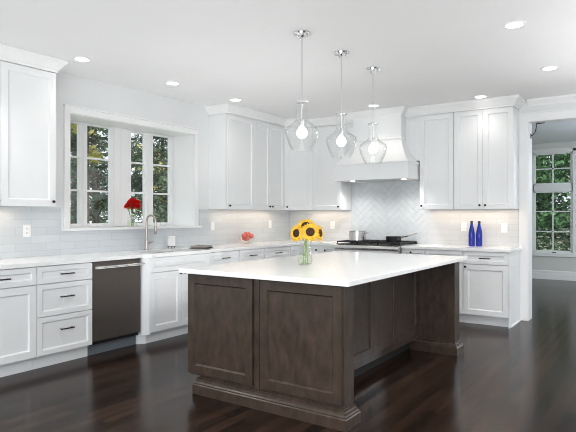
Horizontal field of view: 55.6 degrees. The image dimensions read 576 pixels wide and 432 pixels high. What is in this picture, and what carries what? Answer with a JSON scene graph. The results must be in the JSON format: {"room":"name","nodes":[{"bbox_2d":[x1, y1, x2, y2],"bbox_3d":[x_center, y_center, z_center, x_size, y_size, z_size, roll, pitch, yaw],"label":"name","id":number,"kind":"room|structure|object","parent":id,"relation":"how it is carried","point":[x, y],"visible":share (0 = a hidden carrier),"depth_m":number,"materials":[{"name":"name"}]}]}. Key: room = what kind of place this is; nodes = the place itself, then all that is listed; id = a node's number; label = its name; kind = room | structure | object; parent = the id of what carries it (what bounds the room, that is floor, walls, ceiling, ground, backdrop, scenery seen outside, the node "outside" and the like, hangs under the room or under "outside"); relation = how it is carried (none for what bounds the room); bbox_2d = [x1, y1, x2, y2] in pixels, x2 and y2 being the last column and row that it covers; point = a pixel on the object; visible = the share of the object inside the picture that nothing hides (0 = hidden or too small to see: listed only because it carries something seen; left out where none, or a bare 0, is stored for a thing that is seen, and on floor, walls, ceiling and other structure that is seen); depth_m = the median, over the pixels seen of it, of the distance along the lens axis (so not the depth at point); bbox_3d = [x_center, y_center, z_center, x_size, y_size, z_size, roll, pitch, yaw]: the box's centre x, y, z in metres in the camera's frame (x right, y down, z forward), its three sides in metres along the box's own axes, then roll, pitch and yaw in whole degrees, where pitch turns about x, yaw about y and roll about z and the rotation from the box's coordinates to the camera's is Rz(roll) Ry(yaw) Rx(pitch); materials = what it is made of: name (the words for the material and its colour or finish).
{"room":"kitchen","nodes":[
{"label":"kitchen","id":0,"kind":"room"},
{"bbox_2d":[0,60,289,258],"bbox_3d":[-3.216,-0.064,4.184,0.140,2.740,11.267,0,0,34],"label":"wall","id":1,"kind":"structure","parent":0,"point":[75,90],"depth_m":6.14,"materials":[{"name":"paint"}]},
{"bbox_2d":[0,60,55,206],"bbox_3d":[-2.554,-0.698,4.708,0.358,1.232,1.019,0,0,34],"label":"upper cabinet","id":2,"kind":"object","parent":1,"relation":"attached to","point":[27,94],"visible":1,"depth_m":4.82,"materials":[{"name":"white wood"}]},
{"bbox_2d":[0,44,67,73],"bbox_3d":[-2.778,-1.374,4.344,0.402,0.116,2.026,0,0,34],"label":"trim","id":3,"kind":"structure","parent":2,"relation":"on","point":[11,54],"depth_m":4.80,"materials":[{"name":"white wood"}]},
{"bbox_2d":[70,120,120,227],"bbox_3d":[-2.258,-0.455,6.117,0.095,1.171,0.924,0,0,34],"label":"window","id":4,"kind":"structure","parent":1,"relation":"in","point":[114,134],"depth_m":6.33,"materials":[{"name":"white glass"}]},
{"bbox_2d":[63,104,198,228],"bbox_3d":[-1.698,-0.492,6.250,0.030,1.246,1.923,0,0,34],"label":"trim","id":5,"kind":"structure","parent":1,"relation":"attached to","point":[68,109],"depth_m":5.85,"materials":[{"name":"white wood"}]},
{"bbox_2d":[61,225,201,230],"bbox_3d":[-1.863,0.143,6.367,0.465,0.024,1.976,0,0,34],"label":"trim","id":6,"kind":"structure","parent":1,"relation":"attached to","point":[170,226],"depth_m":6.02,"materials":[{"name":"white wood"}]},
{"bbox_3d":[-1.807,0.056,6.329,0.080,0.150,0.080,0,0,34],"label":"vase","id":7,"kind":"object","parent":6,"relation":"on","visible":0},
{"bbox_2d":[124,203,132,217],"bbox_3d":[-1.833,-0.011,6.273,0.104,0.266,0.105,0,0,34],"label":"carnation","id":8,"kind":"object","parent":7,"relation":"in","point":[127,206],"visible":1,"depth_m":6.25,"materials":[{"name":"red plant"}]},
{"bbox_2d":[127,200,133,224],"bbox_3d":[-1.809,-0.031,6.273,0.093,0.304,0.091,0,0,34],"label":"carnation","id":9,"kind":"object","parent":7,"relation":"in","point":[130,202],"visible":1,"depth_m":6.26,"materials":[{"name":"red plant"}]},
{"bbox_2d":[132,203,140,222],"bbox_3d":[-1.756,-0.011,6.307,0.111,0.264,0.107,0,0,34],"label":"carnation","id":10,"kind":"object","parent":7,"relation":"in","point":[136,205],"visible":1,"depth_m":6.29,"materials":[{"name":"red plant"}]},
{"bbox_2d":[70,113,193,225],"bbox_3d":[-1.883,-0.453,6.377,0.420,1.288,1.899,0,0,34],"label":"trim","id":11,"kind":"structure","parent":1,"relation":"attached to","point":[183,142],"depth_m":7.05,"materials":[{"name":"white wood"}]},
{"bbox_2d":[0,207,289,258],"bbox_3d":[-2.168,0.155,5.582,0.008,0.471,7.758,0,0,34],"label":"tile backsplash","id":12,"kind":"structure","parent":1,"relation":"attached to","point":[47,238],"depth_m":5.99,"materials":[{"name":"white tile"}]},
{"bbox_2d":[23,225,30,236],"bbox_3d":[-2.459,0.144,5.143,0.009,0.116,0.072,0,0,34],"label":"wall outlet","id":13,"kind":"object","parent":12,"relation":"attached to","point":[26,228],"visible":1,"depth_m":5.14,"materials":[{"name":"white plastic"}]},
{"bbox_2d":[211,222,214,229],"bbox_3d":[-1.002,0.140,7.269,0.010,0.116,0.072,0,0,34],"label":"wall outlet","id":14,"kind":"object","parent":12,"relation":"attached to","point":[212,223],"visible":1,"depth_m":7.27,"materials":[{"name":"white plastic"}]},
{"bbox_2d":[121,128,173,225],"bbox_3d":[-1.756,-0.455,6.851,0.095,1.171,0.851,0,0,34],"label":"window","id":15,"kind":"structure","parent":1,"relation":"in","point":[147,164],"depth_m":6.82,"materials":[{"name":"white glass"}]},
{"bbox_2d":[209,114,254,209],"bbox_3d":[-0.741,-0.698,7.354,0.358,1.232,0.570,0,0,34],"label":"upper cabinet","id":16,"kind":"object","parent":1,"relation":"attached to","point":[231,137],"visible":1,"depth_m":7.18,"materials":[{"name":"white wood"}]},
{"bbox_2d":[205,103,352,126],"bbox_3d":[-0.138,-1.374,7.633,2.133,0.116,0.783,0,0,-24],"label":"trim","id":17,"kind":"structure","parent":16,"relation":"on","point":[224,108],"depth_m":7.74,"materials":[{"name":"white wood"}]},
{"bbox_2d":[255,120,284,209],"bbox_3d":[-0.375,-0.698,7.889,0.358,1.232,0.721,0,0,34],"label":"upper cabinet","id":18,"kind":"object","parent":1,"relation":"attached to","point":[269,138],"visible":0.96,"depth_m":7.79,"materials":[{"name":"white wood"}]},
{"bbox_2d":[0,0,575,118],"bbox_3d":[0.561,-1.494,1.717,9.120,0.120,11.467,0,0,34],"label":"ceiling","id":19,"kind":"structure","parent":0,"point":[426,52],"depth_m":4.69,"materials":[{"name":"paint"}]},
{"bbox_2d":[73,57,90,61],"bbox_3d":[-1.886,-1.430,5.002,0.156,0.006,0.156,0,0,34],"label":"recessed light","id":20,"kind":"object","parent":19,"relation":"in","point":[81,59],"visible":1,"depth_m":5.00,"materials":[{"name":"white plastic"}]},
{"bbox_2d":[165,81,179,84],"bbox_3d":[-1.248,-1.430,5.910,0.156,0.006,0.156,0,0,34],"label":"recessed light","id":21,"kind":"object","parent":19,"relation":"in","point":[168,82],"visible":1,"depth_m":5.91,"materials":[{"name":"white plastic"}]},
{"bbox_2d":[229,98,241,100],"bbox_3d":[-0.649,-1.430,6.760,0.156,0.006,0.156,0,0,34],"label":"recessed light","id":22,"kind":"object","parent":19,"relation":"in","point":[232,99],"visible":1,"depth_m":6.73,"materials":[{"name":"white plastic"}]},
{"bbox_2d":[285,30,318,151],"bbox_3d":[0.109,-0.972,4.289,0.268,0.924,0.268,0,0,34],"label":"pendant light","id":23,"kind":"object","parent":19,"relation":"hanging from","point":[301,132],"visible":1,"depth_m":4.27,"materials":[{"name":"clear glass"}]},
{"bbox_2d":[326,50,356,157],"bbox_3d":[0.469,-0.972,4.800,0.268,0.924,0.268,0,0,34],"label":"pendant light","id":24,"kind":"object","parent":19,"relation":"hanging from","point":[341,141],"visible":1,"depth_m":4.78,"materials":[{"name":"clear glass"}]},
{"bbox_2d":[339,128,343,134],"bbox_3d":[0.469,-0.739,4.800,0.038,0.060,0.037,0,0,34],"label":"socket","id":25,"kind":"object","parent":24,"relation":"attached to","point":[341,131],"depth_m":4.78,"materials":[{"name":"silver metal"}]},
{"bbox_2d":[359,67,386,162],"bbox_3d":[0.829,-0.972,5.326,0.268,0.924,0.268,0,0,34],"label":"pendant light","id":26,"kind":"object","parent":19,"relation":"hanging from","point":[372,148],"visible":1,"depth_m":5.31,"materials":[{"name":"clear glass"}]},
{"bbox_2d":[474,95,486,97],"bbox_3d":[2.321,-1.430,6.580,0.156,0.006,0.156,0,0,34],"label":"recessed light","id":27,"kind":"object","parent":19,"relation":"in","point":[478,96],"visible":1,"depth_m":6.56,"materials":[{"name":"white plastic"}]},
{"bbox_2d":[503,21,525,28],"bbox_3d":[1.700,-1.430,4.098,0.156,0.006,0.156,0,0,34],"label":"recessed light","id":28,"kind":"object","parent":19,"relation":"in","point":[514,24],"visible":1,"depth_m":4.08,"materials":[{"name":"white plastic"}]},
{"bbox_2d":[541,66,557,70],"bbox_3d":[2.543,-1.430,5.307,0.156,0.006,0.156,0,0,34],"label":"recessed light","id":29,"kind":"object","parent":19,"relation":"in","point":[546,68],"visible":1,"depth_m":5.31,"materials":[{"name":"white plastic"}]},
{"bbox_2d":[0,278,575,431],"bbox_3d":[1.942,1.356,3.733,9.120,0.100,16.355,0,0,34],"label":"floor","id":30,"kind":"structure","parent":0,"point":[521,377],"depth_m":4.07,"materials":[{"name":"brown wood"}]},
{"bbox_2d":[0,267,36,376],"bbox_3d":[-2.518,0.867,4.492,0.654,0.879,0.605,0,0,34],"label":"base cabinet","id":31,"kind":"object","parent":30,"relation":"on","point":[18,288],"visible":0.94,"depth_m":4.46,"materials":[{"name":"white wood"}]},
{"bbox_2d":[32,262,91,369],"bbox_3d":[-2.193,0.867,4.967,0.654,0.879,0.539,0,0,34],"label":"base cabinet","id":32,"kind":"object","parent":30,"relation":"on","point":[64,291],"visible":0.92,"depth_m":4.79,"materials":[{"name":"white wood"}]},
{"bbox_2d":[87,258,144,355],"bbox_3d":[-1.867,0.869,5.424,0.654,0.874,0.572,0,0,34],"label":"dishwasher","id":33,"kind":"object","parent":30,"relation":"on","point":[115,309],"visible":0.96,"depth_m":5.25,"materials":[{"name":"black metal"}]},
{"bbox_2d":[136,253,209,343],"bbox_3d":[-1.411,0.867,6.059,0.708,0.879,0.993,0,0,34],"label":"base cabinet","id":34,"kind":"object","parent":30,"relation":"on","point":[163,290],"visible":0.59,"depth_m":5.69,"materials":[{"name":"white wood"}]},
{"bbox_2d":[210,250,238,264],"bbox_3d":[-0.997,0.867,6.712,0.654,0.879,0.541,0,0,34],"label":"base cabinet","id":35,"kind":"object","parent":30,"relation":"on","point":[221,257],"visible":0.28,"depth_m":6.54,"materials":[{"name":"white wood"}]},
{"bbox_2d":[239,248,263,261],"bbox_3d":[-0.696,0.867,7.151,0.654,0.879,0.517,0,0,34],"label":"base cabinet","id":36,"kind":"object","parent":30,"relation":"on","point":[247,254],"visible":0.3,"depth_m":6.97,"materials":[{"name":"white wood"}]},
{"bbox_2d":[264,246,289,258],"bbox_3d":[-0.378,0.867,7.616,0.654,0.879,0.603,0,0,34],"label":"base cabinet","id":37,"kind":"object","parent":30,"relation":"on","point":[284,251],"visible":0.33,"depth_m":7.42,"materials":[{"name":"white wood"}]},
{"bbox_2d":[290,245,304,255],"bbox_3d":[0.064,0.867,8.221,0.698,0.879,0.889,0,0,34],"label":"base cabinet","id":38,"kind":"object","parent":30,"relation":"on","point":[295,250],"visible":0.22,"depth_m":7.85,"materials":[{"name":"white wood"}]},
{"bbox_2d":[306,245,334,253],"bbox_3d":[0.634,0.867,7.974,0.514,0.879,0.648,0,0,34],"label":"base cabinet","id":39,"kind":"object","parent":30,"relation":"on","point":[311,249],"visible":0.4,"depth_m":7.75,"materials":[{"name":"white wood"}]},
{"bbox_2d":[0,240,347,268],"bbox_3d":[-1.665,0.409,5.242,1.222,0.034,7.767,0,0,34],"label":"countertop","id":40,"kind":"structure","parent":39,"relation":"on","point":[21,262],"depth_m":5.63,"materials":[{"name":"white stone"}]},
{"bbox_2d":[144,214,156,249],"bbox_3d":[-1.540,0.190,6.233,0.194,0.404,0.129,0,0,34],"label":"faucet","id":41,"kind":"object","parent":40,"relation":"on","point":[148,216],"visible":1,"depth_m":6.22,"materials":[{"name":"silver metal"}]},
{"bbox_2d":[167,236,175,247],"bbox_3d":[-1.399,0.321,6.553,0.068,0.142,0.068,0,0,34],"label":"soap dispenser","id":42,"kind":"object","parent":40,"relation":"on","point":[171,239],"visible":0.98,"depth_m":6.52,"materials":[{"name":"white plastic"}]},
{"bbox_2d":[168,236,174,245],"bbox_3d":[-1.399,0.310,6.553,0.068,0.120,0.068,0,0,34],"label":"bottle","id":43,"kind":"object","parent":42,"relation":"on","point":[171,239],"depth_m":6.52,"materials":[{"name":"white plastic"}]},
{"bbox_2d":[189,245,212,248],"bbox_3d":[-1.039,0.372,6.530,0.228,0.040,0.308,0,0,6],"label":"folded towel","id":44,"kind":"object","parent":40,"relation":"on","point":[195,246],"visible":0.98,"depth_m":6.41,"materials":[{"name":"grey fabric"}]},
{"bbox_2d":[188,262,463,431],"bbox_3d":[0.464,0.867,4.641,1.344,0.879,2.362,0,0,34],"label":"kitchen island","id":45,"kind":"object","parent":30,"relation":"on","point":[293,350],"visible":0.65,"depth_m":3.77,"materials":[{"name":"brown wood"}]},
{"bbox_2d":[179,251,466,286],"bbox_3d":[0.451,0.409,4.636,1.420,0.034,2.398,0,0,34],"label":"island countertop","id":46,"kind":"structure","parent":45,"relation":"on","point":[335,268],"depth_m":4.11,"materials":[{"name":"white stone"}]},
{"bbox_3d":[0.135,0.296,4.308,0.116,0.192,0.116,0,0,34],"label":"glass vase","id":47,"kind":"object","parent":46,"relation":"on","visible":0},
{"bbox_2d":[290,224,304,262],"bbox_3d":[0.074,0.222,4.291,0.136,0.313,0.077,0,0,19],"label":"sunflower","id":48,"kind":"object","parent":47,"relation":"in","point":[296,233],"visible":0.99,"depth_m":4.28,"materials":[{"name":"yellow plant"}]},
{"bbox_2d":[298,219,315,241],"bbox_3d":[0.144,0.203,4.295,0.144,0.352,0.103,0,0,-3],"label":"sunflower","id":49,"kind":"object","parent":47,"relation":"in","point":[303,222],"visible":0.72,"depth_m":4.30,"materials":[{"name":"yellow plant"}]},
{"bbox_2d":[300,223,319,263],"bbox_3d":[0.167,0.218,4.234,0.131,0.322,0.107,0,0,34],"label":"sunflower","id":50,"kind":"object","parent":47,"relation":"in","point":[309,231],"visible":1,"depth_m":4.22,"materials":[{"name":"yellow plant"}]},
{"bbox_2d":[306,225,323,262],"bbox_3d":[0.222,0.226,4.276,0.142,0.306,0.105,0,0,-15],"label":"sunflower","id":51,"kind":"object","parent":47,"relation":"in","point":[320,237],"visible":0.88,"depth_m":4.28,"materials":[{"name":"yellow plant"}]},
{"bbox_2d":[334,240,417,253],"bbox_3d":[1.213,0.828,7.525,0.938,0.956,0.727,0,0,34],"label":"gas range","id":52,"kind":"object","parent":30,"relation":"on","point":[375,246],"visible":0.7,"depth_m":7.30,"materials":[{"name":"metal"}]},
{"bbox_2d":[346,231,368,240],"bbox_3d":[0.971,0.282,7.614,0.274,0.134,0.255,0,0,-7],"label":"saucepan","id":53,"kind":"object","parent":52,"relation":"on","point":[353,235],"visible":1,"depth_m":7.51,"materials":[{"name":"metal"}]},
{"bbox_2d":[336,242,413,246],"bbox_3d":[1.235,0.395,7.558,0.938,0.013,0.643,0,0,34],"label":"cooktop","id":54,"kind":"object","parent":52,"relation":"in","point":[398,244],"depth_m":7.30,"materials":[{"name":"black metal"}]},
{"bbox_2d":[386,233,417,241],"bbox_3d":[1.522,0.290,7.346,0.432,0.118,0.220,0,0,34],"label":"frying pan","id":55,"kind":"object","parent":52,"relation":"on","point":[388,238],"visible":0.98,"depth_m":7.32,"materials":[{"name":"black metal"}]},
{"bbox_2d":[401,249,425,254],"bbox_3d":[1.759,0.867,7.203,0.315,0.879,0.648,0,0,34],"label":"base cabinet","id":56,"kind":"object","parent":30,"relation":"on","point":[403,251],"visible":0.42,"depth_m":6.96,"materials":[{"name":"white wood"}]},
{"bbox_2d":[425,249,464,321],"bbox_3d":[2.085,0.867,6.977,0.472,0.879,0.654,0,0,34],"label":"base cabinet","id":57,"kind":"object","parent":30,"relation":"on","point":[427,252],"visible":0.22,"depth_m":6.64,"materials":[{"name":"white wood"}]},
{"bbox_2d":[463,250,520,328],"bbox_3d":[2.506,0.867,6.689,0.542,0.879,0.654,0,0,34],"label":"base cabinet","id":58,"kind":"object","parent":30,"relation":"on","point":[491,280],"visible":0.94,"depth_m":6.48,"materials":[{"name":"white wood"}]},
{"bbox_2d":[401,244,521,251],"bbox_3d":[2.185,0.409,6.921,1.341,0.034,0.644,0,0,34],"label":"countertop","id":59,"kind":"structure","parent":58,"relation":"on","point":[414,246],"depth_m":6.70,"materials":[{"name":"white stone"}]},
{"bbox_2d":[468,221,474,245],"bbox_3d":[2.353,0.232,6.994,0.079,0.321,0.079,0,0,34],"label":"glass bottle","id":60,"kind":"object","parent":59,"relation":"on","point":[471,235],"visible":0.98,"depth_m":6.96,"materials":[{"name":"blue glass"}]},
{"bbox_2d":[476,221,481,245],"bbox_3d":[2.436,0.232,6.956,0.079,0.321,0.079,0,0,34],"label":"glass bottle","id":61,"kind":"object","parent":59,"relation":"on","point":[479,230],"visible":0.98,"depth_m":6.93,"materials":[{"name":"blue glass"}]},
{"bbox_2d":[290,100,575,246],"bbox_3d":[3.737,-0.064,6.370,9.140,2.740,0.200,0,0,34],"label":"wall","id":62,"kind":"structure","parent":0,"point":[525,108],"depth_m":6.69,"materials":[{"name":"paint"}]},
{"bbox_2d":[285,127,311,209],"bbox_3d":[0.111,-0.698,8.356,0.630,1.232,0.618,0,0,34],"label":"upper cabinet","id":63,"kind":"object","parent":62,"relation":"attached to","point":[298,164],"visible":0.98,"depth_m":8.14,"materials":[{"name":"white wood"}]},
{"bbox_2d":[290,210,350,240],"bbox_3d":[0.488,0.155,8.469,1.110,0.471,0.008,0,0,34],"label":"tile backsplash","id":64,"kind":"structure","parent":62,"relation":"attached to","point":[342,218],"depth_m":8.38,"materials":[{"name":"white tile"}]},
{"bbox_2d":[330,221,334,228],"bbox_3d":[0.679,0.146,8.329,0.072,0.116,0.009,0,0,34],"label":"wall outlet","id":65,"kind":"object","parent":64,"relation":"attached to","point":[332,223],"visible":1,"depth_m":8.33,"materials":[{"name":"white plastic"}]},
{"bbox_2d":[312,125,350,209],"bbox_3d":[0.645,-0.698,8.149,0.488,1.232,0.358,0,0,34],"label":"upper cabinet","id":66,"kind":"object","parent":62,"relation":"attached to","point":[327,194],"visible":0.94,"depth_m":8.04,"materials":[{"name":"white wood"}]},
{"bbox_2d":[332,106,419,182],"bbox_3d":[1.240,-0.954,7.538,1.182,0.956,0.686,0,0,34],"label":"range hood","id":67,"kind":"object","parent":62,"relation":"attached to","point":[400,134],"visible":0.96,"depth_m":7.32,"materials":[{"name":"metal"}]},
{"bbox_2d":[351,180,427,243],"bbox_3d":[1.435,-0.099,7.821,1.182,0.980,0.008,0,0,34],"label":"backsplash","id":68,"kind":"structure","parent":62,"relation":"attached to","point":[380,209],"depth_m":7.80,"materials":[{"name":"tile"}]},
{"bbox_2d":[420,113,453,209],"bbox_3d":[2.010,-0.698,7.214,0.451,1.232,0.358,0,0,34],"label":"upper cabinet","id":69,"kind":"object","parent":62,"relation":"attached to","point":[436,131],"visible":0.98,"depth_m":7.09,"materials":[{"name":"white wood"}]},
{"bbox_2d":[428,209,518,246],"bbox_3d":[2.404,0.155,7.157,1.165,0.471,0.008,0,0,34],"label":"tile backsplash","id":70,"kind":"structure","parent":62,"relation":"attached to","point":[444,226],"depth_m":7.13,"materials":[{"name":"white tile"}]},
{"bbox_2d":[461,223,466,230],"bbox_3d":[2.319,0.151,7.205,0.072,0.116,0.009,0,0,34],"label":"wall outlet","id":71,"kind":"object","parent":70,"relation":"attached to","point":[463,225],"visible":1,"depth_m":7.20,"materials":[{"name":"white plastic"}]},
{"bbox_2d":[501,223,506,232],"bbox_3d":[2.741,0.158,6.916,0.072,0.116,0.010,0,0,34],"label":"wall outlet","id":72,"kind":"object","parent":70,"relation":"attached to","point":[503,225],"visible":1,"depth_m":6.91,"materials":[{"name":"white plastic"}]},
{"bbox_2d":[454,106,518,208],"bbox_3d":[2.495,-0.698,6.882,0.718,1.232,0.358,0,0,34],"label":"upper cabinet","id":73,"kind":"object","parent":62,"relation":"attached to","point":[486,141],"visible":1,"depth_m":6.75,"materials":[{"name":"white wood"}]},
{"bbox_2d":[405,94,525,116],"bbox_3d":[2.244,-1.374,7.028,1.450,0.116,0.402,0,0,34],"label":"trim","id":74,"kind":"structure","parent":73,"relation":"on","point":[517,101],"depth_m":6.82,"materials":[{"name":"white wood"}]},
{"bbox_2d":[519,108,575,320],"bbox_3d":[3.926,0.018,6.227,2.395,2.576,0.242,0,0,34],"label":"trim","id":75,"kind":"structure","parent":62,"relation":"attached to","point":[526,120],"depth_m":6.77,"materials":[{"name":"white wood"}]},
{"bbox_2d":[527,94,575,105],"bbox_3d":[5.197,-1.393,5.215,5.425,0.078,0.056,0,0,34],"label":"trim","id":76,"kind":"structure","parent":62,"relation":"attached to","point":[571,97],"depth_m":6.59,"materials":[{"name":"white wood"}]},
{"bbox_2d":[532,141,575,271],"bbox_3d":[6.539,-0.089,10.442,9.120,2.790,0.150,0,0,34],"label":"wall","id":77,"kind":"structure","parent":0,"point":[538,262],"depth_m":11.11,"materials":[{"name":"paint"}]},
{"bbox_2d":[532,147,575,256],"bbox_3d":[5.415,-0.264,11.155,0.870,2.200,0.145,0,0,34],"label":"window","id":78,"kind":"structure","parent":77,"relation":"in","point":[552,187],"depth_m":11.12,"materials":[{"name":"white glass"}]},
{"bbox_2d":[532,270,575,280],"bbox_3d":[7.085,1.215,9.965,7.680,0.182,0.020,0,0,34],"label":"baseboard","id":79,"kind":"structure","parent":77,"relation":"attached to","point":[536,274],"depth_m":11.10,"materials":[{"name":"white wood"}]},
{"bbox_2d":[532,121,575,143],"bbox_3d":[5.191,-1.534,8.476,9.120,0.100,4.918,0,0,34],"label":"ceiling","id":80,"kind":"structure","parent":0,"point":[554,132],"depth_m":9.76,"materials":[{"name":"paint"}]},
{"label":"outside","id":81,"kind":"structure","parent":0,"visible":0},
{"bbox_2d":[536,233,569,249],"bbox_3d":[3.098,1.831,22.122,70.000,0.150,80.000,0,0,34],"label":"ground","id":82,"kind":"structure","parent":81,"point":[560,242],"depth_m":35.48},
{"bbox_2d":[70,123,103,222],"bbox_3d":[-3.903,-1.462,10.652,3.383,6.442,3.209,0,0,-21],"label":"leafy tree","id":83,"kind":"object","parent":82,"relation":"on","point":[91,153],"visible":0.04,"depth_m":10.78,"materials":[{"name":"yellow plant"}]},
{"bbox_2d":[70,126,141,223],"bbox_3d":[-5.067,-1.486,15.001,3.562,7.009,4.268,0,0,-12],"label":"conifer tree","id":84,"kind":"object","parent":82,"relation":"on","point":[96,175],"visible":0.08,"depth_m":14.86,"materials":[{"name":"green plant"}]},
{"bbox_2d":[70,128,141,223],"bbox_3d":[-7.541,-2.594,19.426,5.227,9.754,5.038,0,0,12],"label":"conifer tree","id":85,"kind":"object","parent":82,"relation":"on","point":[105,219],"visible":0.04,"depth_m":19.20,"materials":[{"name":"green plant"}]},
{"bbox_2d":[106,133,167,222],"bbox_3d":[-5.392,-2.490,22.335,5.435,10.012,6.102,0,0,-43],"label":"conifer tree","id":86,"kind":"object","parent":82,"relation":"on","point":[134,138],"visible":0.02,"depth_m":21.99,"materials":[{"name":"green plant"}]},
{"bbox_2d":[131,137,167,221],"bbox_3d":[-2.797,-1.446,13.037,2.930,6.432,2.741,0,0,24],"label":"conifer tree","id":87,"kind":"object","parent":82,"relation":"on","point":[160,211],"visible":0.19,"depth_m":13.04,"materials":[{"name":"green plant"}]},
{"bbox_2d":[133,141,167,210],"bbox_3d":[-3.235,-2.730,19.320,4.825,8.977,5.658,0,0,11],"label":"leafy tree","id":88,"kind":"object","parent":82,"relation":"on","point":[160,163],"visible":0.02,"depth_m":18.03,"materials":[{"name":"green plant"}]},
{"bbox_2d":[536,154,569,235],"bbox_3d":[7.183,-1.688,16.228,4.347,6.894,4.878,0,0,-35],"label":"leafy tree","id":89,"kind":"object","parent":82,"relation":"on","point":[544,220],"visible":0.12,"depth_m":15.36,"materials":[{"name":"green plant"}]},
{"bbox_2d":[536,155,569,250],"bbox_3d":[9.885,-1.818,18.289,5.722,9.382,5.666,0,0,7],"label":"conifer tree","id":90,"kind":"object","parent":82,"relation":"on","point":[564,238],"visible":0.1,"depth_m":17.73,"materials":[{"name":"green plant"}]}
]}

